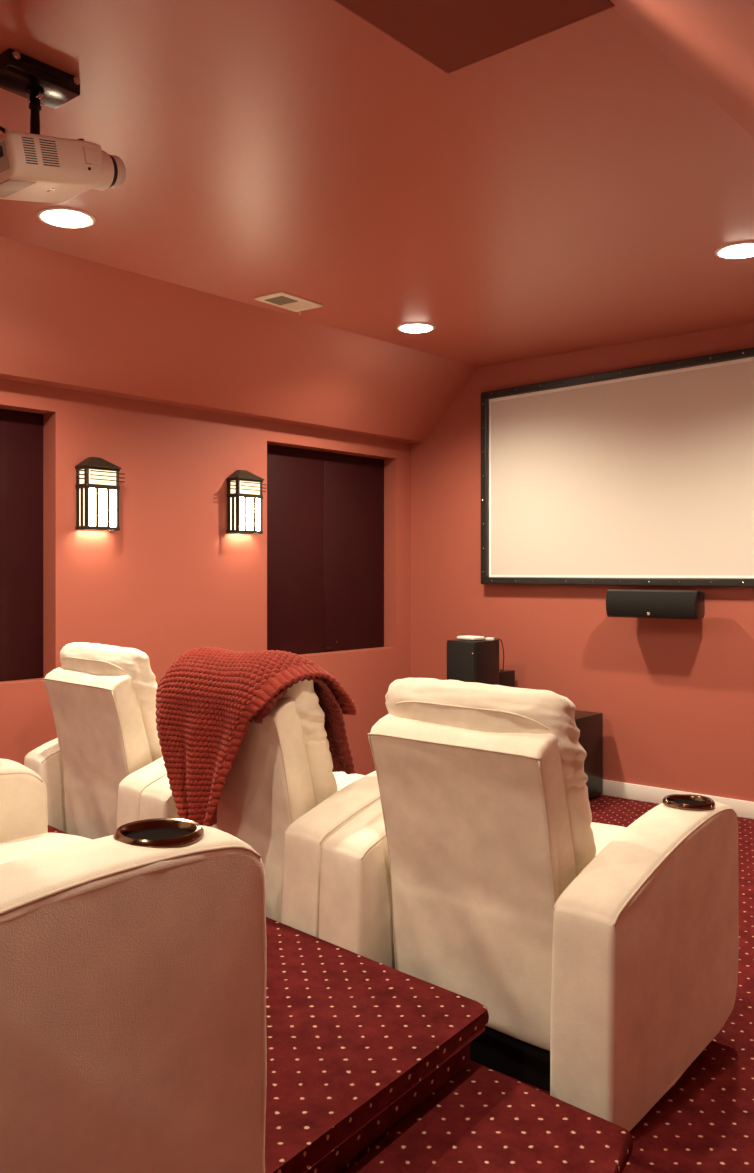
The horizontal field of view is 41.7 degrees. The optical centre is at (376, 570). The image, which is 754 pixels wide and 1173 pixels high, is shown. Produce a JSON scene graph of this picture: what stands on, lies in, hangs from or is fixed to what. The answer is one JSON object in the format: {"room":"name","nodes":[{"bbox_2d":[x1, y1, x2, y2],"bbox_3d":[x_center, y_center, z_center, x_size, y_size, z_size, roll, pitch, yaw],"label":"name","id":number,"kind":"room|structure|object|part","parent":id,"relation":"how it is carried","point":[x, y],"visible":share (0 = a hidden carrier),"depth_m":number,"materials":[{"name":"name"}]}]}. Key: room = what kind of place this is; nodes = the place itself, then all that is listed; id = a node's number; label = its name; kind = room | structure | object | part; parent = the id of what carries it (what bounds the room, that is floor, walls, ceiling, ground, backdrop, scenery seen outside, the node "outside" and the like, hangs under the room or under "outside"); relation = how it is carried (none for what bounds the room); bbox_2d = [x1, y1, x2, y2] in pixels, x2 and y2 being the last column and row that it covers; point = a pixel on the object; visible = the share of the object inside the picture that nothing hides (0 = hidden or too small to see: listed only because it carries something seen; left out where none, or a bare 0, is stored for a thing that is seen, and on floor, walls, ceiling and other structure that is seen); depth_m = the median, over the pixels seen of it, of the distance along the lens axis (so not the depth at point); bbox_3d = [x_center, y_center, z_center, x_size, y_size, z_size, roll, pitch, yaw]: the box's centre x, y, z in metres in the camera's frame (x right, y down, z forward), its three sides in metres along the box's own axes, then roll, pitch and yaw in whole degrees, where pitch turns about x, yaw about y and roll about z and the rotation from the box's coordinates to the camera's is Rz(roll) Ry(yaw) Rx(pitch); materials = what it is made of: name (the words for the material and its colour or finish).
{"room":"home theater","nodes":[
{"label":"home theater","id":0,"kind":"room"},
{"bbox_2d":[0,379,410,774],"bbox_3d":[-2.136,0.205,3.604,0.110,2.030,7.107,0,0,41],"label":"wall","id":1,"kind":"structure","parent":0,"point":[172,581],"depth_m":4.84,"materials":[{"name":"brown paint"}]},
{"bbox_2d":[0,409,42,680],"bbox_3d":[-1.849,-0.112,4.010,0.010,1.174,1.092,0,0,41],"label":"window shade","id":2,"kind":"object","parent":1,"relation":"attached to","point":[21,433],"visible":1,"depth_m":4.34,"materials":[{"name":"black fabric"}]},
{"bbox_2d":[75,457,124,531],"bbox_3d":[-1.260,-0.347,4.473,0.093,0.337,0.250,0,0,41],"label":"wall sconce","id":3,"kind":"object","parent":1,"relation":"attached to","point":[97,487],"visible":1,"depth_m":4.44,"materials":[{"name":"brown metal"}]},
{"bbox_3d":[-1.315,-0.423,4.417,0.063,0.077,0.004,0,0,40],"label":"glass","id":4,"kind":"part","parent":3,"relation":"part of","materials":[{"name":"beige glass"}]},
{"bbox_3d":[-1.238,-0.423,4.454,0.004,0.077,0.160,0,0,40],"label":"glass","id":5,"kind":"part","parent":3,"relation":"part of","materials":[{"name":"beige glass"}]},
{"bbox_3d":[-1.238,-0.287,4.454,0.004,0.180,0.160,0,0,40],"label":"glass","id":6,"kind":"part","parent":3,"relation":"part of","materials":[{"name":"beige glass"}]},
{"bbox_2d":[226,470,265,534],"bbox_3d":[-0.684,-0.357,5.148,0.093,0.337,0.250,0,0,41],"label":"wall sconce","id":7,"kind":"object","parent":1,"relation":"attached to","point":[244,488],"visible":1,"depth_m":5.11,"materials":[{"name":"brown metal"}]},
{"bbox_3d":[-0.739,-0.433,5.092,0.063,0.077,0.004,0,0,40],"label":"glass","id":8,"kind":"part","parent":7,"relation":"part of","materials":[{"name":"beige glass"}]},
{"bbox_3d":[-0.739,-0.297,5.092,0.063,0.180,0.004,0,0,40],"label":"glass","id":9,"kind":"part","parent":7,"relation":"part of","materials":[{"name":"beige glass"}]},
{"bbox_3d":[-0.662,-0.433,5.129,0.004,0.077,0.160,0,0,40],"label":"glass","id":10,"kind":"part","parent":7,"relation":"part of","materials":[{"name":"beige glass"}]},
{"bbox_3d":[-0.662,-0.297,5.129,0.004,0.180,0.160,0,0,40],"label":"glass","id":11,"kind":"part","parent":7,"relation":"part of","materials":[{"name":"beige glass"}]},
{"bbox_2d":[268,444,381,653],"bbox_3d":[-0.320,-0.112,5.815,0.001,1.180,1.096,0,0,40],"label":"window","id":12,"kind":"structure","parent":1,"relation":"in","point":[268,444],"depth_m":5.86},
{"bbox_2d":[267,444,383,653],"bbox_3d":[-0.310,-0.112,5.806,0.017,1.174,1.092,0,0,41],"label":"window shade","id":13,"kind":"object","parent":1,"relation":"attached to","point":[325,510],"visible":0.81,"depth_m":5.79,"materials":[{"name":"black fabric"}]},
{"bbox_3d":[-0.490,-0.112,5.601,0.009,1.174,0.545,0,0,40],"label":"shade panel","id":14,"kind":"part","parent":13,"relation":"part of","materials":[{"name":"red fabric"}]},
{"bbox_3d":[-0.135,-0.112,6.017,0.009,1.174,0.545,0,0,40],"label":"shade panel","id":15,"kind":"part","parent":13,"relation":"part of","materials":[{"name":"red fabric"}]},
{"bbox_2d":[0,236,477,442],"bbox_3d":[-1.857,-1.016,3.366,0.415,0.413,7.107,0,0,41],"label":"ceiling","id":16,"kind":"structure","parent":0,"point":[65,318],"depth_m":4.57,"materials":[{"name":"brown paint"}]},
{"bbox_2d":[0,0,753,366],"bbox_3d":[-0.792,-1.223,2.456,2.385,0.001,7.107,0,0,40],"label":"ceiling","id":17,"kind":"structure","parent":0,"point":[571,188],"depth_m":3.07,"materials":[{"name":"brown paint"}]},
{"bbox_2d":[0,48,79,134],"bbox_3d":[-0.838,-1.137,2.417,0.132,0.172,0.191,0,0,41],"label":"mount","id":18,"kind":"object","parent":17,"relation":"attached to","point":[22,75],"visible":0.83,"depth_m":2.41,"materials":[{"name":"black metal"}]},
{"bbox_3d":[-0.839,-1.115,2.428,0.044,0.129,0.044,0,0,40],"label":"rod","id":19,"kind":"part","parent":18,"relation":"part of","materials":[{"name":"black metal"}]},
{"bbox_3d":[-0.805,-1.205,2.372,0.002,0.012,0.096,0,0,40],"label":"slot plate","id":20,"kind":"part","parent":18,"relation":"part of","materials":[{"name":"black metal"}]},
{"bbox_2d":[0,126,125,203],"bbox_3d":[-0.832,-0.983,2.430,0.237,0.157,0.385,0,0,41],"label":"projector","id":21,"kind":"object","parent":18,"relation":"hanging from","point":[33,167],"visible":1,"depth_m":2.37,"materials":[{"name":"beige plastic"}]},
{"bbox_2d":[0,146,3,157],"bbox_3d":[-0.868,-0.964,2.276,0.022,0.022,0.005,0,12,40],"label":"socket","id":22,"kind":"object","parent":21,"relation":"attached to","point":[1,147],"depth_m":2.27,"materials":[{"name":"black plastic"}]},
{"bbox_3d":[-0.921,-0.954,2.329,0.198,0.060,0.004,0,12,40],"label":"port panel","id":23,"kind":"part","parent":21,"relation":"part of","materials":[{"name":"beige plastic"}]},
{"bbox_2d":[0,179,35,197],"bbox_3d":[-0.885,-0.913,2.363,0.148,0.003,0.071,0,12,40],"label":"panel","id":24,"kind":"object","parent":21,"relation":"attached to","point":[9,188],"depth_m":2.35,"materials":[{"name":"beige plastic"}]},
{"bbox_2d":[22,137,37,164],"bbox_3d":[-0.803,-0.972,2.286,0.002,0.058,0.030,0,12,40],"label":"vent","id":25,"kind":"object","parent":21,"relation":"attached to","point":[29,144],"depth_m":2.29,"materials":[{"name":"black plastic"}]},
{"bbox_2d":[39,139,59,166],"bbox_3d":[-0.770,-0.982,2.325,0.002,0.058,0.043,0,12,40],"label":"vent","id":26,"kind":"object","parent":21,"relation":"attached to","point":[49,149],"depth_m":2.32,"materials":[{"name":"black plastic"}]},
{"bbox_3d":[-0.776,-1.029,2.355,0.015,0.008,0.195,0,12,40],"label":"rail","id":27,"kind":"part","parent":21,"relation":"part of","materials":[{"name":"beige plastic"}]},
{"bbox_2d":[37,207,95,227],"bbox_3d":[-1.074,-1.215,3.421,0.196,0.016,0.196,0,0,41],"label":"recessed light","id":28,"kind":"object","parent":17,"relation":"in","point":[64,217],"visible":1,"depth_m":3.39,"materials":[{"name":"white glass"}]},
{"bbox_2d":[253,291,323,314],"bbox_3d":[-0.399,-1.210,4.483,0.172,0.026,0.284,0,0,38],"label":"ceiling vent","id":29,"kind":"object","parent":17,"relation":"in","point":[281,299],"visible":1,"depth_m":4.46,"materials":[{"name":"white metal"}]},
{"bbox_2d":[396,323,434,332],"bbox_3d":[0.196,-1.215,4.967,0.196,0.016,0.196,0,0,41],"label":"recessed light","id":30,"kind":"object","parent":17,"relation":"in","point":[407,327],"visible":1,"depth_m":4.93,"materials":[{"name":"white glass"}]},
{"bbox_2d":[715,241,753,258],"bbox_3d":[1.390,-1.215,3.768,0.196,0.016,0.196,0,0,41],"label":"recessed light","id":31,"kind":"object","parent":17,"relation":"in","point":[740,250],"visible":1,"depth_m":3.74,"materials":[{"name":"white glass"}]},
{"bbox_2d":[305,1043,469,1172],"bbox_3d":[-1.900,1.121,1.548,2.919,0.198,4.284,0,0,41],"label":"floor","id":32,"kind":"structure","parent":0,"point":[341,1159],"depth_m":1.95,"materials":[{"name":"red carpet"}]},
{"bbox_2d":[48,825,488,1172],"bbox_3d":[-1.890,1.001,1.559,2.919,0.042,4.314,0,0,41],"label":"platform","id":33,"kind":"object","parent":32,"relation":"on","point":[349,1034],"visible":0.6,"depth_m":2.09,"materials":[{"name":"red carpet"}]},
{"bbox_2d":[0,758,266,1172],"bbox_3d":[-0.680,0.526,1.568,0.763,0.907,0.879,0,0,-44],"label":"recliner","id":34,"kind":"object","parent":33,"relation":"on","point":[133,960],"visible":1,"depth_m":1.32,"materials":[{"name":"cream leather"},{"name":"black plastic"}]},
{"bbox_3d":[-0.955,0.677,1.804,0.688,0.602,0.158,0,0,-44],"label":"arm","id":35,"kind":"part","parent":34,"relation":"part of","materials":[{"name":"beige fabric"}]},
{"bbox_2d":[0,833,91,863],"bbox_3d":[-0.615,0.648,1.630,0.583,0.290,0.565,0,0,-44],"label":"seat cushion","id":36,"kind":"object","parent":34,"relation":"on","point":[13,846],"depth_m":1.84,"materials":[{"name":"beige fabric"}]},
{"bbox_2d":[336,0,613,72],"bbox_3d":[-0.672,-1.201,1.028,0.428,0.042,3.091,0,0,41],"label":"ceiling","id":37,"kind":"structure","parent":0,"point":[452,35],"depth_m":2.12,"materials":[{"name":"brown paint"}]},
{"bbox_2d":[333,0,448,73],"bbox_3d":[-0.835,-1.200,1.170,0.004,0.043,3.095,0,0,41],"label":"trim","id":38,"kind":"structure","parent":37,"relation":"attached to","point":[348,9],"depth_m":2.18,"materials":[{"name":"brown paint"}]},
{"bbox_2d":[449,5,614,73],"bbox_3d":[0.333,-1.200,2.205,0.428,0.043,0.004,0,0,41],"label":"trim","id":39,"kind":"structure","parent":37,"relation":"attached to","point":[614,5],"depth_m":2.19,"materials":[{"name":"brown paint"}]},
{"bbox_2d":[364,773,753,1172],"bbox_3d":[-0.436,1.220,2.153,4.360,0.001,7.107,0,0,40],"label":"floor","id":40,"kind":"structure","parent":0,"point":[704,1123],"depth_m":2.31,"materials":[{"name":"red carpet"}]},
{"bbox_2d":[24,642,166,839],"bbox_3d":[-0.843,0.748,3.908,0.774,0.945,0.879,0,0,-45],"label":"recliner","id":41,"kind":"object","parent":40,"relation":"on","point":[106,751],"visible":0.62,"depth_m":3.63,"materials":[{"name":"cream leather"},{"name":"black plastic"}]},
{"bbox_3d":[-1.124,0.905,4.136,0.698,0.625,0.158,0,0,-45],"label":"arm","id":42,"kind":"part","parent":41,"relation":"part of","materials":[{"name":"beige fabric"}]},
{"bbox_3d":[-0.615,0.905,3.627,0.699,0.626,0.159,0,0,-45],"label":"arm","id":43,"kind":"part","parent":41,"relation":"part of","materials":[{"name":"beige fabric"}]},
{"bbox_2d":[141,710,162,761],"bbox_3d":[-0.959,0.640,3.791,0.227,0.310,0.533,0,0,-45],"label":"cushion","id":44,"kind":"object","parent":41,"relation":"on","point":[150,746],"depth_m":3.57,"materials":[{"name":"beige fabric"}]},
{"bbox_2d":[139,679,380,937],"bbox_3d":[-0.222,0.748,3.274,0.880,0.945,0.774,0,0,43],"label":"recliner","id":45,"kind":"object","parent":40,"relation":"on","point":[281,796],"visible":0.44,"depth_m":2.91,"materials":[{"name":"cream leather"},{"name":"black cloth"}]},
{"bbox_3d":[-0.510,0.905,3.493,0.158,0.625,0.698,0,0,43],"label":"arm","id":46,"kind":"part","parent":45,"relation":"part of","materials":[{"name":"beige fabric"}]},
{"bbox_2d":[155,646,356,826],"bbox_3d":[-0.402,0.501,3.067,0.598,0.524,0.398,0,0,43],"label":"throw blanket","id":47,"kind":"object","parent":45,"relation":"on","point":[207,699],"visible":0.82,"depth_m":2.96,"materials":[{"name":"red fabric"}]},
{"bbox_2d":[305,738,337,805],"bbox_3d":[-0.334,0.640,3.154,0.533,0.310,0.227,0,0,43],"label":"cushion","id":48,"kind":"object","parent":45,"relation":"on","point":[320,781],"depth_m":2.95,"materials":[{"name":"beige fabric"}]},
{"bbox_3d":[0.015,0.905,3.001,0.159,0.626,0.699,0,0,43],"label":"arm","id":49,"kind":"part","parent":45,"relation":"part of","materials":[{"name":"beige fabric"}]},
{"bbox_2d":[333,772,364,790],"bbox_3d":[-0.160,0.874,3.341,0.565,0.302,0.592,0,0,43],"label":"seat cushion","id":50,"kind":"object","parent":45,"relation":"on","point":[343,779],"depth_m":3.46,"materials":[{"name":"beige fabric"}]},
{"bbox_2d":[447,639,498,684],"bbox_3d":[0.531,0.801,5.485,0.220,0.837,0.245,0,0,40],"label":"tower speaker","id":51,"kind":"object","parent":40,"relation":"on","point":[477,661],"visible":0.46,"depth_m":5.40},
{"bbox_2d":[447,642,474,681],"bbox_3d":[0.456,0.775,5.398,0.186,0.770,0.010,0,0,40],"label":"grille","id":52,"kind":"object","parent":51,"relation":"attached to","point":[460,655],"depth_m":5.39,"materials":[{"name":"black fabric"}]},
{"bbox_2d":[457,635,484,640],"bbox_3d":[0.519,0.372,5.481,0.100,0.022,0.124,0,0,-41],"label":"media box","id":53,"kind":"object","parent":51,"relation":"on","point":[467,637],"visible":1,"depth_m":5.45,"materials":[{"name":"white plastic"}]},
{"bbox_2d":[494,638,503,670],"bbox_3d":[0.698,0.474,5.566,0.065,0.198,0.167,0,0,30],"label":"cable","id":54,"kind":"object","parent":51,"relation":"hanging from","point":[494,638],"visible":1,"depth_m":5.52,"materials":[{"name":"black plastic"}]},
{"bbox_2d":[499,669,514,686],"bbox_3d":[0.689,0.897,5.710,0.155,0.645,0.180,0,0,41],"label":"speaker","id":55,"kind":"object","parent":40,"relation":"on","point":[506,677],"visible":0.09,"depth_m":5.67,"materials":[{"name":"black paint"}]},
{"bbox_2d":[319,678,738,1130],"bbox_3d":[0.418,0.748,2.646,0.880,0.945,0.774,0,0,41],"label":"recliner","id":56,"kind":"object","parent":40,"relation":"on","point":[601,959],"visible":0.97,"depth_m":2.34,"materials":[{"name":"cream leather"},{"name":"black cloth"}]},
{"bbox_3d":[0.123,0.905,2.856,0.158,0.625,0.698,0,0,41],"label":"arm","id":57,"kind":"part","parent":56,"relation":"part of","materials":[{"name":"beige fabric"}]},
{"bbox_2d":[565,784,595,876],"bbox_3d":[0.309,0.640,2.523,0.533,0.310,0.227,0,0,41],"label":"cushion","id":58,"kind":"object","parent":56,"relation":"on","point":[580,847],"depth_m":2.32,"materials":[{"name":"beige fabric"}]},
{"bbox_2d":[591,822,625,855],"bbox_3d":[0.478,0.874,2.714,0.565,0.302,0.592,0,0,41],"label":"seat cushion","id":59,"kind":"object","parent":56,"relation":"on","point":[603,834],"depth_m":2.73,"materials":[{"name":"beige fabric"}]},
{"bbox_3d":[0.662,0.905,2.379,0.159,0.626,0.699,0,0,41],"label":"arm","id":60,"kind":"part","parent":56,"relation":"part of","materials":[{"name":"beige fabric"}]},
{"bbox_2d":[574,710,602,798],"bbox_3d":[0.922,0.993,5.290,0.400,0.455,0.447,0,0,41],"label":"subwoofer","id":61,"kind":"object","parent":40,"relation":"on","point":[590,724],"visible":0.15,"depth_m":5.25,"materials":[{"name":"black paint"}]},
{"bbox_2d":[411,323,753,801],"bbox_3d":[1.871,-0.002,4.855,4.360,2.443,0.001,0,0,40],"label":"wall","id":62,"kind":"structure","parent":0,"point":[675,697],"depth_m":5.41,"materials":[{"name":"brown paint"}]},
{"bbox_2d":[481,347,753,586],"bbox_3d":[1.500,-0.512,5.129,2.290,1.181,0.065,0,0,41],"label":"projection screen","id":63,"kind":"object","parent":62,"relation":"attached to","point":[647,479],"visible":1,"depth_m":5.28,"materials":[{"name":"white fabric"}]},
{"bbox_2d":[606,589,704,619],"bbox_3d":[1.444,0.168,5.073,0.486,0.144,0.224,0,0,41],"label":"speaker","id":64,"kind":"object","parent":62,"relation":"attached to","point":[658,604],"visible":1,"depth_m":4.97},
{"bbox_2d":[600,779,753,818],"bbox_3d":[1.866,1.178,4.849,4.360,0.084,0.016,0,0,41],"label":"baseboard","id":65,"kind":"structure","parent":62,"relation":"attached to","point":[744,809],"depth_m":5.20,"materials":[{"name":"white paint"}]},
{"bbox_2d":[610,0,753,137],"bbox_3d":[0.668,-0.495,1.209,1.455,1.455,7.107,0,0,41],"label":"ceiling","id":66,"kind":"structure","parent":0,"point":[711,42],"depth_m":1.70,"materials":[{"name":"brown paint"}]},
{"bbox_3d":[0.119,1.181,1.772,0.460,0.078,0.770,0,0,40],"label":"floor","id":67,"kind":"structure","parent":0,"visible":0},
{"bbox_2d":[346,1061,632,1172],"bbox_3d":[0.153,1.121,1.766,0.426,0.042,0.859,0,0,33],"label":"step","id":68,"kind":"structure","parent":67,"relation":"on","point":[482,1119],"depth_m":1.92,"materials":[{"name":"red carpet"}]}
]}

